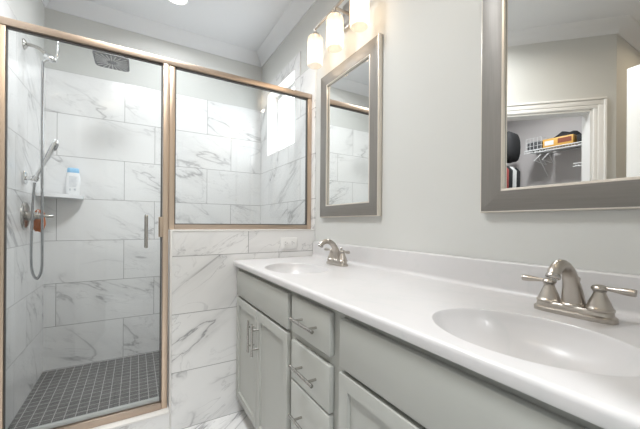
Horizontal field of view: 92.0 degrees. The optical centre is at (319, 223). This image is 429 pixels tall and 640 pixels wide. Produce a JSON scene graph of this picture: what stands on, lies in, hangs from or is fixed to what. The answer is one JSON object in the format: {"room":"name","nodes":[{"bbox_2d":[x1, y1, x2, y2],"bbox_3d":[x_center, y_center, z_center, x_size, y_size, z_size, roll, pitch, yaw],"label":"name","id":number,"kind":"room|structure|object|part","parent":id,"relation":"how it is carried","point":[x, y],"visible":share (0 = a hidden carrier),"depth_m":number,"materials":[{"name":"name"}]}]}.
{"room":"bathroom","nodes":[
{"label":"bathroom","id":0,"kind":"room"},
{"bbox_2d":[6,0,43,60],"bbox_3d":[-1.676,-0.257,1.591,0.112,2.743,1.366,0,0,-31],"label":"wall","id":1,"kind":"structure","parent":0,"point":[29,11],"depth_m":1.94,"materials":[{"name":"paint"}]},
{"bbox_2d":[0,0,44,428],"bbox_3d":[-1.698,0.001,1.742,0.008,2.227,1.070,0,0,-31],"label":"wall tile","id":2,"kind":"structure","parent":1,"relation":"attached to","point":[24,294],"depth_m":1.78,"materials":[{"name":"white tile"}]},
{"bbox_2d":[20,201,53,229],"bbox_3d":[-1.681,-0.046,1.851,0.133,0.168,0.168,0,0,-31],"label":"shower valve","id":3,"kind":"object","parent":2,"relation":"attached to","point":[25,213],"visible":0.96,"depth_m":1.80,"materials":[{"name":"metal"}]},
{"bbox_2d":[33,209,45,231],"bbox_3d":[-1.709,-0.016,1.870,0.061,0.144,0.116,0,0,-31],"label":"sponge","id":4,"kind":"object","parent":3,"relation":"hanging from","point":[37,223],"visible":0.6,"depth_m":1.88,"materials":[{"name":"orange fabric"}]},
{"bbox_3d":[-1.675,-0.046,1.854,0.120,0.060,0.060,0,0,-31],"label":"lever","id":5,"kind":"part","parent":3,"relation":"part of","materials":[{"name":"metal"}]},
{"bbox_2d":[22,38,129,279],"bbox_3d":[-1.455,-0.405,1.855,0.521,1.476,0.202,0,0,-31],"label":"shower","id":6,"kind":"object","parent":2,"relation":"attached to","point":[102,59],"visible":0.95,"depth_m":1.82,"materials":[{"name":"metal"}]},
{"bbox_3d":[-1.663,-1.021,1.810,0.104,0.053,0.019,0,0,-31],"label":"arm","id":7,"kind":"part","parent":6,"relation":"part of","materials":[{"name":"metal"}]},
{"bbox_2d":[22,139,58,183],"bbox_3d":[-1.654,-0.369,1.836,0.158,0.277,0.060,0,0,-31],"label":"shower","id":8,"kind":"object","parent":6,"relation":"attached to","point":[54,145],"visible":0.99,"depth_m":1.83,"materials":[{"name":"silver metal"}]},
{"bbox_3d":[-1.440,-1.060,1.896,0.326,0.166,0.044,0,0,-19],"label":"extension arm","id":9,"kind":"part","parent":6,"relation":"part of","materials":[{"name":"silver metal"}]},
{"bbox_2d":[41,0,315,66],"bbox_3d":[-1.279,-1.582,0.920,3.382,0.088,2.914,0,0,-31],"label":"trim","id":10,"kind":"structure","parent":1,"relation":"attached to","point":[297,9],"depth_m":2.50,"materials":[{"name":"paint"}]},
{"bbox_2d":[8,350,167,428],"bbox_3d":[-1.043,1.093,2.208,1.617,0.052,0.954,0,0,-31],"label":"floor","id":11,"kind":"structure","parent":0,"point":[65,393],"depth_m":1.99,"materials":[{"name":"tile"}]},
{"bbox_2d":[44,7,261,110],"bbox_3d":[-1.358,-0.255,2.646,1.737,2.743,0.122,0,0,-31],"label":"wall","id":12,"kind":"structure","parent":0,"point":[72,58],"depth_m":2.54,"materials":[{"name":"paint"}]},
{"bbox_2d":[35,192,83,199],"bbox_3d":[-1.810,-0.192,2.164,0.228,0.024,0.228,0,0,-31],"label":"corner shelf","id":13,"kind":"object","parent":12,"relation":"attached to","point":[46,195],"visible":0.99,"depth_m":2.13,"materials":[{"name":"white stone"}]},
{"bbox_2d":[66,168,80,194],"bbox_3d":[-1.776,-0.301,2.223,0.049,0.194,0.084,0,0,45],"label":"lotion bottle","id":14,"kind":"object","parent":13,"relation":"on","point":[73,181],"visible":0.94,"depth_m":2.21,"materials":[{"name":"plastic"}]},
{"bbox_2d":[69,176,77,190],"bbox_3d":[-1.760,-0.283,2.205,0.002,0.101,0.048,0,0,44],"label":"label","id":15,"kind":"object","parent":14,"relation":"attached to","point":[73,180],"depth_m":2.21,"materials":[{"name":"white paper"}]},
{"bbox_2d":[43,67,260,371],"bbox_3d":[-1.275,0.004,2.620,1.617,2.227,0.008,0,0,-31],"label":"wall tile","id":16,"kind":"structure","parent":12,"relation":"attached to","point":[101,293],"depth_m":2.44,"materials":[{"name":"white tile"}]},
{"bbox_2d":[86,0,292,51],"bbox_3d":[-0.749,-1.672,0.158,3.752,0.100,5.050,0,0,-31],"label":"ceiling","id":17,"kind":"structure","parent":0,"point":[246,24],"depth_m":2.40,"materials":[{"name":"paint"}]},
{"bbox_2d":[168,0,188,5],"bbox_3d":[-1.026,-1.619,2.216,0.160,0.008,0.160,0,0,-31],"label":"recessed light","id":18,"kind":"object","parent":17,"relation":"in","point":[177,2],"visible":1,"depth_m":2.26,"materials":[{"name":"paint"}]},
{"bbox_2d":[184,410,254,428],"bbox_3d":[-0.817,1.161,0.089,3.602,0.080,4.980,0,0,-31],"label":"floor","id":19,"kind":"structure","parent":0,"point":[238,420],"depth_m":1.74,"materials":[{"name":"tile"}]},
{"bbox_2d":[116,414,168,428],"bbox_3d":[-1.150,1.066,1.522,0.723,0.104,0.125,0,0,-31],"label":"kerb","id":20,"kind":"object","parent":19,"relation":"on","point":[161,422],"visible":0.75,"depth_m":1.61,"materials":[{"name":"tile"}]},
{"bbox_2d":[90,403,168,428],"bbox_3d":[-1.150,1.009,1.522,0.723,0.011,0.132,0,0,-31],"label":"kerb","id":21,"kind":"object","parent":20,"relation":"on","point":[164,411],"visible":0.47,"depth_m":1.58,"materials":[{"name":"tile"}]},
{"bbox_2d":[0,16,311,428],"bbox_3d":[-0.754,0.053,1.735,1.607,1.906,0.067,0,0,-31],"label":"shower enclosure","id":22,"kind":"object","parent":21,"relation":"on","point":[166,221],"visible":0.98,"depth_m":1.67,"materials":[{"name":"brown metal"}]},
{"bbox_3d":[-1.135,0.984,1.527,0.622,0.038,0.042,0,0,-31],"label":"threshold rail","id":23,"kind":"part","parent":22,"relation":"part of","materials":[{"name":"brown metal"}]},
{"bbox_3d":[-0.915,0.041,1.626,0.017,0.178,0.044,0,0,-31],"label":"door handle","id":24,"kind":"part","parent":22,"relation":"part of","materials":[{"name":"metal"}]},
{"bbox_3d":[-0.754,-0.884,1.746,1.607,0.034,0.040,0,0,-31],"label":"header rail","id":25,"kind":"part","parent":22,"relation":"part of","materials":[{"name":"brown metal"}]},
{"bbox_3d":[-0.454,0.022,1.929,0.832,0.028,0.032,0,0,-31],"label":"sill rail","id":26,"kind":"part","parent":22,"relation":"part of","materials":[{"name":"brown metal"}]},
{"bbox_2d":[236,268,293,428],"bbox_3d":[-0.096,0.688,1.633,0.582,0.876,0.754,0,0,-31],"label":"base cabinet","id":27,"kind":"object","parent":19,"relation":"on","point":[265,334],"visible":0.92,"depth_m":1.43,"materials":[{"name":"paint"}]},
{"bbox_3d":[-0.390,0.713,1.653,0.020,0.578,0.345,0,0,-31],"label":"door","id":28,"kind":"part","parent":27,"relation":"part of","materials":[{"name":"paint"}]},
{"bbox_3d":[-0.340,0.552,1.515,0.039,0.155,0.012,0,0,-31],"label":"handle","id":29,"kind":"part","parent":27,"relation":"part of","materials":[{"name":"metal"}]},
{"bbox_3d":[-0.310,0.552,1.464,0.039,0.155,0.012,0,0,-31],"label":"handle","id":30,"kind":"part","parent":27,"relation":"part of","materials":[{"name":"metal"}]},
{"bbox_3d":[-0.287,0.637,1.519,0.018,0.776,0.754,0,0,-31],"label":"frame","id":31,"kind":"part","parent":27,"relation":"part of","materials":[{"name":"paint"}]},
{"bbox_3d":[-0.210,0.714,1.352,0.020,0.578,0.349,0,0,-31],"label":"door","id":32,"kind":"part","parent":27,"relation":"part of","materials":[{"name":"paint"}]},
{"bbox_2d":[233,241,639,428],"bbox_3d":[0.195,0.217,1.178,0.558,0.192,1.830,0,0,-31],"label":"countertop","id":33,"kind":"structure","parent":27,"relation":"on","point":[452,308],"depth_m":0.77,"materials":[{"name":"stone"}]},
{"bbox_2d":[265,263,328,273],"bbox_3d":[-0.119,0.265,1.531,0.294,0.092,0.384,0,0,-31],"label":"basin","id":34,"kind":"object","parent":33,"relation":"in","point":[276,268],"depth_m":1.67,"materials":[{"name":"white ceramic"}]},
{"bbox_2d":[318,239,349,266],"bbox_3d":[0.088,0.151,1.653,0.170,0.139,0.171,0,0,14],"label":"faucet","id":35,"kind":"object","parent":33,"relation":"on","point":[336,257],"visible":1,"depth_m":1.62,"materials":[{"name":"silver metal"}]},
{"bbox_3d":[0.056,0.141,1.634,0.147,0.119,0.057,0,0,-31],"label":"spout","id":36,"kind":"part","parent":35,"relation":"part of","materials":[{"name":"silver metal"}]},
{"bbox_3d":[0.090,0.208,1.655,0.058,0.025,0.166,0,0,-31],"label":"plate","id":37,"kind":"part","parent":35,"relation":"part of","materials":[{"name":"silver metal"}]},
{"bbox_2d":[432,308,639,376],"bbox_3d":[0.415,0.269,0.632,0.294,0.092,0.384,0,0,-31],"label":"basin","id":38,"kind":"object","parent":33,"relation":"in","point":[552,347],"depth_m":0.69,"materials":[{"name":"white ceramic"}]},
{"bbox_2d":[521,259,637,324],"bbox_3d":[0.620,0.155,0.759,0.170,0.139,0.171,0,0,14],"label":"faucet","id":39,"kind":"object","parent":33,"relation":"on","point":[572,302],"visible":1,"depth_m":0.73,"materials":[{"name":"silver metal"}]},
{"bbox_3d":[0.586,0.149,0.825,0.032,0.016,0.078,0,0,-31],"label":"lever","id":40,"kind":"part","parent":39,"relation":"part of","materials":[{"name":"silver metal"}]},
{"bbox_3d":[0.587,0.145,0.740,0.147,0.119,0.057,0,0,-31],"label":"spout","id":41,"kind":"part","parent":39,"relation":"part of","materials":[{"name":"silver metal"}]},
{"bbox_3d":[0.622,0.212,0.761,0.058,0.025,0.166,0,0,-31],"label":"plate","id":42,"kind":"part","parent":39,"relation":"part of","materials":[{"name":"silver metal"}]},
{"bbox_3d":[0.661,0.150,0.698,0.032,0.016,0.078,0,0,-31],"label":"lever","id":43,"kind":"part","parent":39,"relation":"part of","materials":[{"name":"silver metal"}]},
{"bbox_2d":[288,292,339,428],"bbox_3d":[0.176,0.690,1.176,0.582,0.876,0.309,0,0,-31],"label":"drawers","id":44,"kind":"object","parent":19,"relation":"on","point":[314,366],"visible":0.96,"depth_m":1.01,"materials":[{"name":"paint"}]},
{"bbox_3d":[-0.056,0.683,1.036,0.039,0.011,0.162,0,0,-31],"label":"handle","id":45,"kind":"part","parent":44,"relation":"part of","materials":[{"name":"metal"}]},
{"bbox_3d":[-0.055,0.507,1.036,0.039,0.011,0.162,0,0,-31],"label":"handle","id":46,"kind":"part","parent":44,"relation":"part of","materials":[{"name":"metal"}]},
{"bbox_3d":[-0.054,0.338,1.036,0.039,0.011,0.162,0,0,-31],"label":"handle","id":47,"kind":"part","parent":44,"relation":"part of","materials":[{"name":"metal"}]},
{"bbox_3d":[-0.034,0.683,1.056,0.020,0.192,0.268,0,0,-31],"label":"drawer","id":48,"kind":"part","parent":44,"relation":"part of","materials":[{"name":"paint"}]},
{"bbox_3d":[-0.033,0.507,1.056,0.020,0.144,0.268,0,0,-31],"label":"drawer","id":49,"kind":"part","parent":44,"relation":"part of","materials":[{"name":"paint"}]},
{"bbox_3d":[-0.032,0.338,1.056,0.020,0.133,0.268,0,0,-31],"label":"drawer","id":50,"kind":"part","parent":44,"relation":"part of","materials":[{"name":"paint"}]},
{"bbox_2d":[339,311,603,428],"bbox_3d":[0.450,0.692,0.716,0.582,0.876,0.761,0,0,-31],"label":"base cabinet","id":51,"kind":"object","parent":19,"relation":"on","point":[387,381],"visible":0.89,"depth_m":0.65,"materials":[{"name":"paint"}]},
{"bbox_3d":[0.148,0.717,0.748,0.020,0.578,0.345,0,0,-31],"label":"door","id":52,"kind":"part","parent":51,"relation":"part of","materials":[{"name":"paint"}]},
{"bbox_2d":[171,231,313,428],"bbox_3d":[-0.452,0.584,1.936,0.875,1.079,0.125,0,0,-31],"label":"wall","id":53,"kind":"structure","parent":0,"point":[204,274],"depth_m":1.76,"materials":[{"name":"tile"}]},
{"bbox_2d":[167,229,313,428],"bbox_3d":[-0.456,0.580,1.933,0.885,1.087,0.129,0,0,-31],"label":"trim","id":54,"kind":"structure","parent":53,"relation":"attached to","point":[170,232],"depth_m":1.69,"materials":[{"name":"tile"}]},
{"bbox_2d":[280,237,296,248],"bbox_3d":[-0.201,0.127,2.004,0.118,0.072,0.010,0,0,-31],"label":"wall outlet","id":55,"kind":"object","parent":53,"relation":"attached to","point":[288,242],"visible":1,"depth_m":2.00,"materials":[{"name":"plastic"}]},
{"bbox_2d":[262,0,639,274],"bbox_3d":[0.226,-0.243,1.838,0.160,2.743,3.170,0,0,-31],"label":"wall","id":56,"kind":"structure","parent":0,"point":[430,201],"depth_m":1.26,"materials":[{"name":"paint"}]},
{"bbox_2d":[267,69,294,156],"bbox_3d":[-0.289,-0.905,2.659,0.124,0.576,0.579,0,0,-31],"label":"window","id":57,"kind":"structure","parent":56,"relation":"in","point":[280,108],"depth_m":2.84,"materials":[{"name":"glass"},{"name":"paint"}]},
{"bbox_3d":[-0.249,-0.905,2.683,0.030,0.560,0.563,0,0,-31],"label":"frame","id":58,"kind":"part","parent":57,"relation":"part of","materials":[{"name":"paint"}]},
{"bbox_3d":[-0.249,-0.905,2.683,0.006,0.500,0.503,0,0,-31],"label":"pane","id":59,"kind":"part","parent":57,"relation":"part of","materials":[{"name":"white glass"}]},
{"bbox_2d":[260,52,316,240],"bbox_3d":[-0.311,-0.080,2.572,0.009,2.410,1.080,0,0,-31],"label":"wall tile","id":60,"kind":"structure","parent":56,"relation":"attached to","point":[282,177],"depth_m":2.43,"materials":[{"name":"white tile"}]},
{"bbox_2d":[307,0,368,68],"bbox_3d":[0.110,-1.121,1.730,0.158,0.303,0.543,0,0,-31],"label":"vanity light","id":61,"kind":"object","parent":56,"relation":"attached to","point":[355,16],"visible":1,"depth_m":1.69,"materials":[{"name":"white glass"}]},
{"bbox_3d":[-0.030,-1.065,1.903,0.096,0.189,0.096,0,0,-31],"label":"lamp shade","id":62,"kind":"part","parent":61,"relation":"part of","materials":[{"name":"white glass"}]},
{"bbox_3d":[0.082,-1.064,1.714,0.096,0.189,0.096,0,0,-31],"label":"lamp shade","id":63,"kind":"part","parent":61,"relation":"part of","materials":[{"name":"white glass"}]},
{"bbox_3d":[0.123,-1.198,1.737,0.092,0.017,0.016,0,0,-31],"label":"arm","id":64,"kind":"part","parent":61,"relation":"part of","materials":[{"name":"silver metal"}]},
{"bbox_3d":[0.195,-1.063,1.525,0.096,0.189,0.096,0,0,-31],"label":"lamp shade","id":65,"kind":"part","parent":61,"relation":"part of","materials":[{"name":"white glass"}]},
{"bbox_2d":[320,33,382,217],"bbox_3d":[0.155,-0.491,1.777,0.024,0.907,0.564,0,0,-31],"label":"wall mirror","id":66,"kind":"object","parent":56,"relation":"attached to","point":[351,92],"visible":1,"depth_m":1.72,"materials":[{"name":"silver metal"}]},
{"bbox_2d":[328,58,368,204],"bbox_3d":[0.158,-0.491,1.779,0.004,0.751,0.408,0,0,-31],"label":"mirror glass","id":67,"kind":"object","parent":66,"relation":"on","point":[348,92],"depth_m":1.76,"materials":[{"name":"silver mirror"}]},
{"bbox_3d":[0.152,-0.077,1.777,0.024,0.078,0.564,0,0,-31],"label":"frame rail","id":68,"kind":"part","parent":66,"relation":"part of","materials":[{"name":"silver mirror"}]},
{"bbox_3d":[0.158,-0.906,1.777,0.024,0.078,0.564,0,0,-31],"label":"frame rail","id":69,"kind":"part","parent":66,"relation":"part of","materials":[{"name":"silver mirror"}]},
{"bbox_2d":[312,241,639,319],"bbox_3d":[0.419,0.188,1.311,0.038,0.130,1.830,0,0,-31],"label":"backsplash","id":70,"kind":"structure","parent":56,"relation":"attached to","point":[504,277],"depth_m":1.07,"materials":[{"name":"stone"}]},
{"bbox_2d":[480,0,639,212],"bbox_3d":[0.721,-0.488,0.825,0.024,0.905,0.595,0,0,-31],"label":"wall mirror","id":71,"kind":"object","parent":56,"relation":"attached to","point":[560,79],"visible":1,"depth_m":0.88,"materials":[{"name":"silver metal"}]},
{"bbox_3d":[0.718,-0.075,0.825,0.024,0.078,0.595,0,0,-31],"label":"frame rail","id":72,"kind":"part","parent":71,"relation":"part of","materials":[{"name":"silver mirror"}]}
]}

